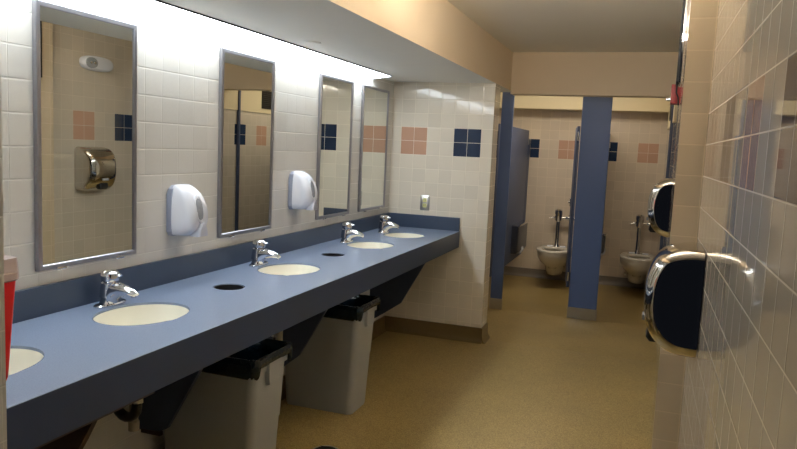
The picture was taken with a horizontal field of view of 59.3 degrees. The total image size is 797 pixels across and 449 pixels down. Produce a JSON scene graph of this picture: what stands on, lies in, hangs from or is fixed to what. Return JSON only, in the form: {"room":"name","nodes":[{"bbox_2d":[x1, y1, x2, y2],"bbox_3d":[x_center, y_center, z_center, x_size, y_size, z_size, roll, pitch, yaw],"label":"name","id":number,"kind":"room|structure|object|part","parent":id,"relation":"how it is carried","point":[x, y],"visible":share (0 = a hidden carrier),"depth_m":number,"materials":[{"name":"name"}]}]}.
{"room":"public restroom","nodes":[
{"label":"public restroom","id":0,"kind":"room"},
{"bbox_2d":[0,66,6,448],"bbox_3d":[-1.177,0.307,1.387,0.821,2.050,0.205,5,7,19],"label":"wall","id":1,"kind":"structure","parent":0,"point":[3,413],"depth_m":1.33,"materials":[{"name":"tile"}]},
{"bbox_2d":[4,254,18,379],"bbox_3d":[-0.908,0.190,1.470,0.148,0.304,0.150,5,7,19],"label":"sharps container","id":2,"kind":"object","parent":1,"relation":"attached to","point":[11,271],"visible":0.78,"depth_m":1.49,"materials":[{"name":"red plastic"}]},
{"bbox_3d":[-0.897,0.068,1.470,0.144,0.061,0.120,5,7,19],"label":"lid","id":3,"kind":"part","parent":2,"relation":"part of","materials":[{"name":"white plastic"}]},
{"bbox_2d":[0,0,393,448],"bbox_3d":[-0.549,-0.168,4.493,0.100,2.366,8.500,5,7,19],"label":"wall","id":4,"kind":"structure","parent":0,"point":[178,63],"depth_m":3.02,"materials":[{"name":"tile"}]},
{"bbox_2d":[32,0,136,271],"bbox_3d":[-1.135,-0.309,2.577,0.022,0.916,0.489,5,7,19],"label":"wall mirror","id":5,"kind":"object","parent":4,"relation":"attached to","point":[84,63],"visible":1,"depth_m":2.54,"materials":[{"name":"metal"}]},
{"bbox_2d":[114,398,144,421],"bbox_3d":[-1.062,0.602,2.565,0.308,0.224,0.080,5,7,19],"label":"drain pipe","id":6,"kind":"object","parent":4,"relation":"attached to","point":[122,414],"visible":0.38,"depth_m":2.52,"materials":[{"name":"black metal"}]},
{"bbox_2d":[166,184,207,236],"bbox_3d":[-0.916,-0.062,3.080,0.146,0.224,0.140,5,7,19],"label":"soap dispenser","id":7,"kind":"object","parent":4,"relation":"attached to","point":[186,208],"visible":1,"depth_m":3.03,"materials":[{"name":"grey plastic"}]},
{"bbox_3d":[-0.973,-0.065,3.100,0.025,0.221,0.140,5,7,19],"label":"plate","id":8,"kind":"part","parent":7,"relation":"part of","materials":[{"name":"grey plastic"}]},
{"bbox_3d":[-0.873,0.018,3.073,0.047,0.066,0.068,5,7,19],"label":"push lever","id":9,"kind":"part","parent":7,"relation":"part of","materials":[{"name":"plastic"}]},
{"bbox_2d":[12,212,390,323],"bbox_3d":[-0.798,0.147,3.665,0.019,0.105,4.352,5,7,19],"label":"backsplash","id":10,"kind":"structure","parent":4,"relation":"attached to","point":[42,300],"depth_m":3.03,"materials":[{"name":"blue laminate"}]},
{"bbox_2d":[6,212,459,448],"bbox_3d":[-0.539,0.531,3.609,0.603,0.833,4.352,5,7,19],"label":"countertop","id":11,"kind":"structure","parent":4,"relation":"attached to","point":[89,370],"depth_m":2.64,"materials":[{"name":"blue laminate"}]},
{"bbox_2d":[8,349,43,374],"bbox_3d":[-1.150,0.464,1.901,0.326,0.156,0.407,5,7,19],"label":"sink","id":12,"kind":"object","parent":11,"relation":"in","point":[20,359],"visible":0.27,"depth_m":2.06,"materials":[{"name":"white ceramic"}]},
{"bbox_3d":[-0.876,0.487,1.971,0.035,0.141,0.530,5,7,19],"label":"mounting rail","id":13,"kind":"part","parent":11,"relation":"part of","materials":[{"name":"laminate"}]},
{"bbox_2d":[93,269,138,308],"bbox_3d":[-1.061,0.239,2.604,0.138,0.133,0.161,-3,9,-43],"label":"faucet","id":14,"kind":"object","parent":11,"relation":"on","point":[111,290],"visible":1,"depth_m":2.60,"materials":[{"name":"silver metal"}]},
{"bbox_3d":[-1.086,0.296,2.635,0.064,0.009,0.150,5,7,19],"label":"plate","id":15,"kind":"part","parent":14,"relation":"part of","materials":[{"name":"silver metal"}]},
{"bbox_3d":[-1.081,0.195,2.623,0.068,0.053,0.068,5,7,19],"label":"push knob","id":16,"kind":"part","parent":14,"relation":"part of","materials":[{"name":"silver metal"}]},
{"bbox_3d":[-1.044,0.260,2.616,0.160,0.089,0.076,5,7,19],"label":"spout","id":17,"kind":"part","parent":14,"relation":"part of","materials":[{"name":"silver metal"}]},
{"bbox_2d":[128,405,139,431],"bbox_3d":[-0.970,0.623,2.566,0.040,0.269,0.040,5,7,19],"label":"supply pipe","id":18,"kind":"object","parent":11,"relation":"attached to","point":[133,426],"visible":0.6,"depth_m":2.56,"materials":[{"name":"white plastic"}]},
{"bbox_2d":[93,304,188,325],"bbox_3d":[-0.924,0.405,2.529,0.326,0.156,0.407,5,7,19],"label":"sink","id":19,"kind":"object","parent":11,"relation":"in","point":[151,313],"visible":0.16,"depth_m":2.67,"materials":[{"name":"white ceramic"}]},
{"bbox_2d":[249,239,280,266],"bbox_3d":[-0.698,0.146,3.590,0.138,0.133,0.161,-3,9,-43],"label":"faucet","id":20,"kind":"object","parent":11,"relation":"on","point":[259,254],"visible":1,"depth_m":3.58,"materials":[{"name":"silver metal"}]},
{"bbox_3d":[-0.723,0.204,3.621,0.064,0.009,0.150,5,7,19],"label":"plate","id":21,"kind":"part","parent":20,"relation":"part of","materials":[{"name":"silver metal"}]},
{"bbox_3d":[-0.719,0.102,3.610,0.068,0.053,0.068,5,7,19],"label":"push knob","id":22,"kind":"part","parent":20,"relation":"part of","materials":[{"name":"silver metal"}]},
{"bbox_3d":[-0.682,0.167,3.603,0.160,0.089,0.076,5,7,19],"label":"spout","id":23,"kind":"part","parent":20,"relation":"part of","materials":[{"name":"silver metal"}]},
{"bbox_2d":[276,331,282,340],"bbox_3d":[-0.555,0.497,3.259,0.040,0.204,0.040,5,7,19],"label":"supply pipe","id":24,"kind":"object","parent":11,"relation":"attached to","point":[279,336],"visible":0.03,"depth_m":3.25,"materials":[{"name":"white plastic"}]},
{"bbox_2d":[258,264,319,275],"bbox_3d":[-0.555,0.309,3.543,0.326,0.156,0.407,5,7,19],"label":"sink","id":25,"kind":"object","parent":11,"relation":"in","point":[289,269],"visible":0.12,"depth_m":3.69,"materials":[{"name":"white ceramic"}]},
{"bbox_2d":[340,222,364,242],"bbox_3d":[-0.317,0.053,4.581,0.138,0.133,0.161,-3,9,-43],"label":"faucet","id":26,"kind":"object","parent":11,"relation":"on","point":[347,233],"visible":1,"depth_m":4.58,"materials":[{"name":"silver metal"}]},
{"bbox_3d":[-0.338,0.010,4.600,0.068,0.053,0.068,5,7,19],"label":"push knob","id":27,"kind":"part","parent":26,"relation":"part of","materials":[{"name":"silver metal"}]},
{"bbox_3d":[-0.301,0.075,4.593,0.160,0.089,0.076,5,7,19],"label":"spout","id":28,"kind":"part","parent":26,"relation":"part of","materials":[{"name":"silver metal"}]},
{"bbox_2d":[348,242,392,248],"bbox_3d":[-0.185,0.216,4.534,0.326,0.156,0.407,5,7,19],"label":"sink","id":29,"kind":"object","parent":11,"relation":"in","point":[370,245],"visible":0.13,"depth_m":4.68,"materials":[{"name":"white ceramic"}]},
{"bbox_2d":[378,215,399,233],"bbox_3d":[-0.085,-0.002,5.170,0.138,0.133,0.161,-3,9,-43],"label":"faucet","id":30,"kind":"object","parent":11,"relation":"on","point":[385,225],"visible":1,"depth_m":5.16,"materials":[{"name":"silver metal"}]},
{"bbox_3d":[-0.105,-0.045,5.189,0.068,0.053,0.068,5,7,19],"label":"push knob","id":31,"kind":"part","parent":30,"relation":"part of","materials":[{"name":"silver metal"}]},
{"bbox_3d":[-0.069,0.020,5.182,0.160,0.089,0.076,5,7,19],"label":"spout","id":32,"kind":"part","parent":30,"relation":"part of","materials":[{"name":"silver metal"}]},
{"bbox_2d":[385,233,423,237],"bbox_3d":[0.038,0.162,5.115,0.326,0.156,0.407,5,7,19],"label":"sink","id":33,"kind":"object","parent":11,"relation":"in","point":[397,235],"visible":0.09,"depth_m":5.27,"materials":[{"name":"white ceramic"}]},
{"bbox_2d":[217,47,275,237],"bbox_3d":[-0.773,-0.406,3.596,0.022,0.916,0.502,5,7,19],"label":"wall mirror","id":34,"kind":"object","parent":4,"relation":"attached to","point":[246,81],"visible":1,"depth_m":3.56,"materials":[{"name":"metal"}]},
{"bbox_2d":[162,316,385,448],"bbox_3d":[-0.827,1.013,3.757,0.042,0.128,4.353,5,7,19],"label":"baseboard","id":35,"kind":"structure","parent":4,"relation":"attached to","point":[379,324],"depth_m":5.59,"materials":[{"name":"brown tile"}]},
{"bbox_2d":[288,171,317,209],"bbox_3d":[-0.548,-0.200,4.107,0.146,0.224,0.140,5,7,19],"label":"soap dispenser","id":36,"kind":"object","parent":4,"relation":"attached to","point":[302,189],"visible":1,"depth_m":4.06,"materials":[{"name":"grey plastic"}]},
{"bbox_3d":[-0.606,-0.203,4.127,0.025,0.221,0.140,5,7,19],"label":"plate","id":37,"kind":"part","parent":36,"relation":"part of","materials":[{"name":"grey plastic"}]},
{"bbox_3d":[-0.505,-0.119,4.099,0.047,0.066,0.068,5,7,19],"label":"push lever","id":38,"kind":"part","parent":36,"relation":"part of","materials":[{"name":"plastic"}]},
{"bbox_2d":[315,73,353,219],"bbox_3d":[-0.414,-0.501,4.609,0.022,0.916,0.506,5,7,19],"label":"wall mirror","id":39,"kind":"object","parent":4,"relation":"attached to","point":[336,95],"visible":1,"depth_m":4.58,"materials":[{"name":"metal"}]},
{"bbox_2d":[357,84,389,211],"bbox_3d":[-0.181,-0.564,5.265,0.022,0.916,0.522,5,7,19],"label":"wall mirror","id":40,"kind":"object","parent":4,"relation":"attached to","point":[375,101],"visible":1,"depth_m":5.24,"materials":[{"name":"metal"}]},
{"bbox_2d":[160,0,512,91],"bbox_3d":[-0.269,-1.096,3.667,0.821,0.316,5.340,5,7,19],"label":"soffit","id":41,"kind":"structure","parent":0,"point":[405,40],"depth_m":3.55,"materials":[{"name":"paint"}]},
{"bbox_2d":[102,0,391,78],"bbox_3d":[-0.763,-0.906,3.311,0.151,0.026,3.878,5,7,19],"label":"recessed light","id":42,"kind":"object","parent":41,"relation":"in","point":[158,8],"visible":1,"depth_m":3.29,"materials":[{"name":"grey plastic"}]},
{"bbox_2d":[303,41,320,44],"bbox_3d":[-0.444,-0.932,3.590,0.092,0.008,0.092,5,7,19],"label":"sprinkler cover","id":43,"kind":"object","parent":41,"relation":"attached to","point":[304,42],"visible":1,"depth_m":3.57,"materials":[{"name":"paint"}]},
{"bbox_2d":[384,82,500,327],"bbox_3d":[0.340,-0.098,5.663,0.821,2.050,0.200,5,7,19],"label":"wall","id":44,"kind":"structure","parent":0,"point":[445,135],"depth_m":5.53,"materials":[{"name":"tile"}]},
{"bbox_2d":[420,195,429,210],"bbox_3d":[0.210,-0.173,5.589,0.076,0.120,0.011,5,7,19],"label":"wall outlet","id":45,"kind":"object","parent":44,"relation":"attached to","point":[425,199],"visible":1,"depth_m":5.59,"materials":[{"name":"metal"}]},
{"bbox_2d":[385,316,480,343],"bbox_3d":[0.263,0.852,5.652,0.833,0.128,0.042,5,7,19],"label":"baseboard","id":46,"kind":"structure","parent":44,"relation":"attached to","point":[392,324],"depth_m":5.65,"materials":[{"name":"brown tile"}]},
{"bbox_2d":[480,323,489,343],"bbox_3d":[0.701,0.876,5.617,0.042,0.128,0.220,5,7,19],"label":"baseboard","id":47,"kind":"structure","parent":44,"relation":"attached to","point":[484,336],"depth_m":5.59,"materials":[{"name":"brown tile"}]},
{"bbox_2d":[276,275,656,448],"bbox_3d":[0.592,1.111,4.263,2.600,0.160,8.600,5,7,19],"label":"floor","id":48,"kind":"structure","parent":0,"point":[543,378],"depth_m":4.53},
{"bbox_2d":[164,354,287,448],"bbox_3d":[-0.768,0.833,3.052,0.514,0.625,0.298,5,7,19],"label":"trash bin","id":49,"kind":"object","parent":48,"relation":"on","point":[219,411],"visible":0.5,"depth_m":2.91,"materials":[{"name":"grey plastic"}]},
{"bbox_2d":[202,338,292,380],"bbox_3d":[-0.771,0.786,3.049,0.535,0.558,0.326,5,7,19],"label":"liner","id":50,"kind":"object","parent":49,"relation":"in","point":[247,363],"visible":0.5,"depth_m":2.86,"materials":[{"name":"black plastic"}]},
{"bbox_3d":[-0.523,0.616,2.945,0.016,0.100,0.116,5,7,19],"label":"grip handle","id":51,"kind":"part","parent":49,"relation":"part of","materials":[{"name":"grey plastic"}]},
{"bbox_2d":[313,445,338,448],"bbox_3d":[-0.360,1.121,3.451,0.144,0.008,0.144,5,7,19],"label":"floor drain","id":52,"kind":"object","parent":48,"relation":"on","point":[320,446],"visible":1,"depth_m":3.49,"materials":[{"name":"metal"}]},
{"bbox_2d":[285,306,376,414],"bbox_3d":[-0.408,0.736,4.066,0.514,0.625,0.298,5,7,19],"label":"trash bin","id":53,"kind":"object","parent":48,"relation":"on","point":[330,373],"visible":0.58,"depth_m":3.94,"materials":[{"name":"grey plastic"}]},
{"bbox_2d":[324,294,380,321],"bbox_3d":[-0.411,0.690,4.063,0.535,0.558,0.326,5,7,19],"label":"liner","id":54,"kind":"object","parent":53,"relation":"in","point":[352,309],"visible":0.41,"depth_m":3.86,"materials":[{"name":"black plastic"}]},
{"bbox_3d":[-0.163,0.520,3.958,0.016,0.100,0.116,5,7,19],"label":"grip handle","id":55,"kind":"part","parent":53,"relation":"part of","materials":[{"name":"grey plastic"}]},
{"bbox_2d":[489,92,514,309],"bbox_3d":[0.957,-0.228,6.458,0.116,2.050,0.040,5,7,19],"label":"pilaster","id":56,"kind":"object","parent":48,"relation":"on","point":[507,113],"visible":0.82,"depth_m":6.45,"materials":[{"name":"metal"}]},
{"bbox_2d":[567,97,612,320],"bbox_3d":[1.696,-0.167,6.202,0.257,2.050,0.040,5,7,19],"label":"pilaster","id":57,"kind":"object","parent":48,"relation":"on","point":[596,111],"visible":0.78,"depth_m":6.19,"materials":[{"name":"metal"}]},
{"bbox_2d":[565,126,580,286],"bbox_3d":[1.615,-0.178,6.540,0.046,1.450,0.578,4,6,12],"label":"door","id":58,"kind":"structure","parent":57,"relation":"attached to","point":[571,202],"depth_m":6.31,"materials":[{"name":"blue metal"}]},
{"bbox_2d":[659,105,673,249],"bbox_3d":[2.279,-0.118,5.999,0.035,2.050,0.040,5,7,19],"label":"pilaster","id":59,"kind":"object","parent":48,"relation":"on","point":[672,109],"visible":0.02,"depth_m":5.93,"materials":[{"name":"blue laminate"}]},
{"bbox_2d":[447,0,682,51],"bbox_3d":[0.701,-1.298,3.996,2.600,0.100,8.600,5,7,19],"label":"ceiling","id":60,"kind":"structure","parent":0,"point":[519,25],"depth_m":4.44,"materials":[{"name":"paint"}]},
{"bbox_2d":[499,109,667,277],"bbox_3d":[2.108,-0.448,8.105,2.500,2.366,0.100,5,7,19],"label":"wall","id":61,"kind":"structure","parent":0,"point":[637,150],"depth_m":8.00,"materials":[{"name":"tile"}]},
{"bbox_2d":[489,124,529,276],"bbox_3d":[1.198,-0.301,7.386,0.040,1.430,1.878,5,7,19],"label":"partition panel","id":62,"kind":"object","parent":61,"relation":"attached to","point":[520,150],"visible":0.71,"depth_m":7.46,"materials":[{"name":"metal"}]},
{"bbox_2d":[511,220,528,253],"bbox_3d":[1.345,0.148,7.761,0.090,0.339,0.628,5,7,19],"label":"dispenser","id":63,"kind":"object","parent":62,"relation":"attached to","point":[519,229],"visible":1,"depth_m":7.54,"materials":[{"name":"metal"}]},
{"bbox_2d":[512,220,528,226],"bbox_3d":[1.354,-0.012,7.742,0.082,0.016,0.628,5,7,19],"label":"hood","id":64,"kind":"object","parent":63,"relation":"attached to","point":[522,223],"depth_m":7.68,"materials":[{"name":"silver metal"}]},
{"bbox_2d":[536,245,571,274],"bbox_3d":[1.747,0.405,7.852,0.376,0.316,0.747,5,7,19],"label":"toilet","id":65,"kind":"object","parent":61,"relation":"attached to","point":[553,257],"visible":0.91,"depth_m":7.62,"materials":[{"name":"ceramic"}]},
{"bbox_3d":[1.706,0.279,7.703,0.376,0.020,0.462,5,7,19],"label":"seat","id":66,"kind":"part","parent":65,"relation":"part of","materials":[{"name":"ceramic"}]},
{"bbox_2d":[550,209,569,246],"bbox_3d":[1.883,0.038,8.086,0.288,0.435,0.142,4,6,11],"label":"valve","id":67,"kind":"object","parent":61,"relation":"attached to","point":[558,217],"visible":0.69,"depth_m":8.04,"materials":[{"name":"silver metal"}]},
{"bbox_2d":[504,266,644,288],"bbox_3d":[1.867,0.604,8.215,2.140,0.110,0.042,5,7,19],"label":"baseboard","id":68,"kind":"structure","parent":61,"relation":"attached to","point":[508,270],"depth_m":8.22,"materials":[{"name":"brown tile"}]},
{"bbox_2d":[600,134,610,259],"bbox_3d":[2.036,-0.231,7.094,0.040,1.430,1.876,5,7,19],"label":"partition panel","id":69,"kind":"object","parent":61,"relation":"attached to","point":[610,134],"visible":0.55,"depth_m":7.91,"materials":[{"name":"metal"}]},
{"bbox_2d":[601,232,606,255],"bbox_3d":[2.065,0.197,7.116,0.091,0.229,0.168,5,7,19],"label":"dispenser","id":70,"kind":"object","parent":69,"relation":"attached to","point":[603,250],"visible":0.56,"depth_m":7.04,"materials":[{"name":"metal"}]},
{"bbox_2d":[620,252,654,283],"bbox_3d":[2.580,0.474,7.563,0.376,0.316,0.747,5,7,19],"label":"toilet","id":71,"kind":"object","parent":61,"relation":"attached to","point":[636,266],"visible":0.86,"depth_m":7.37,"materials":[{"name":"ceramic"}]},
{"bbox_3d":[2.539,0.349,7.414,0.376,0.020,0.462,5,7,19],"label":"seat","id":72,"kind":"part","parent":71,"relation":"part of","materials":[{"name":"ceramic"}]},
{"bbox_2d":[630,214,649,253],"bbox_3d":[2.717,0.107,7.797,0.288,0.435,0.142,4,6,11],"label":"valve","id":73,"kind":"object","parent":71,"relation":"on","point":[639,223],"visible":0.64,"depth_m":7.76,"materials":[{"name":"silver metal"}]},
{"bbox_2d":[500,92,669,113],"bbox_3d":[1.993,-1.447,7.838,2.300,0.334,0.300,5,7,19],"label":"wall","id":74,"kind":"structure","parent":0,"point":[550,103],"depth_m":7.71,"materials":[{"name":"beige paint"}]},
{"bbox_2d":[510,52,678,97],"bbox_3d":[1.615,-1.228,5.745,1.349,0.343,0.160,5,7,19],"label":"wall header","id":75,"kind":"structure","parent":0,"point":[573,74],"depth_m":5.67,"materials":[{"name":"beige paint"}]},
{"bbox_2d":[667,103,675,129],"bbox_3d":[2.554,-1.178,6.509,0.012,0.526,1.870,5,7,19],"label":"wall","id":76,"kind":"structure","parent":0,"point":[674,110],"depth_m":5.88,"materials":[{"name":"beige paint"}]},
{"bbox_2d":[649,0,796,448],"bbox_3d":[1.758,-0.016,4.062,0.450,2.366,7.800,5,7,19],"label":"wall","id":77,"kind":"structure","parent":0,"point":[733,162],"depth_m":1.50,"materials":[{"name":"tile"}]},
{"bbox_2d":[646,178,672,236],"bbox_3d":[1.531,-0.105,4.054,0.166,0.335,0.298,5,7,19],"label":"dryer","id":78,"kind":"object","parent":77,"relation":"attached to","point":[659,201],"visible":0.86,"depth_m":3.93,"materials":[{"name":"silver metal"}]},
{"bbox_2d":[665,84,680,104],"bbox_3d":[1.883,-0.888,4.787,0.102,0.130,0.120,5,7,19],"label":"fire alarm","id":79,"kind":"object","parent":77,"relation":"attached to","point":[672,98],"visible":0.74,"depth_m":4.73,"materials":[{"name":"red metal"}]},
{"bbox_2d":[642,242,704,357],"bbox_3d":[0.887,0.231,2.280,0.166,0.335,0.298,5,7,19],"label":"dryer","id":80,"kind":"object","parent":77,"relation":"attached to","point":[673,289],"visible":1,"depth_m":2.15,"materials":[{"name":"silver metal"}]},
{"bbox_3d":[0.964,0.237,2.253,0.003,0.235,0.266,5,7,19],"label":"plate","id":81,"kind":"part","parent":80,"relation":"part of","materials":[{"name":"black plastic"}]},
{"bbox_2d":[676,0,688,104],"bbox_3d":[1.367,-0.851,3.377,0.025,0.531,0.222,5,7,21],"label":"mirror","id":82,"kind":"object","parent":77,"relation":"attached to","point":[685,2],"visible":1,"depth_m":3.28,"materials":[{"name":"silver metal"}]},
{"bbox_3d":[1.391,-0.645,3.488,0.039,0.101,0.010,-3,9,-42],"label":"power cord","id":83,"kind":"part","parent":82,"relation":"part of","materials":[{"name":"plastic"}]},
{"bbox_3d":[1.363,-0.896,3.374,0.013,0.428,0.216,5,7,21],"label":"panel","id":84,"kind":"part","parent":82,"relation":"part of","materials":[{"name":"silver metal"}]}
]}

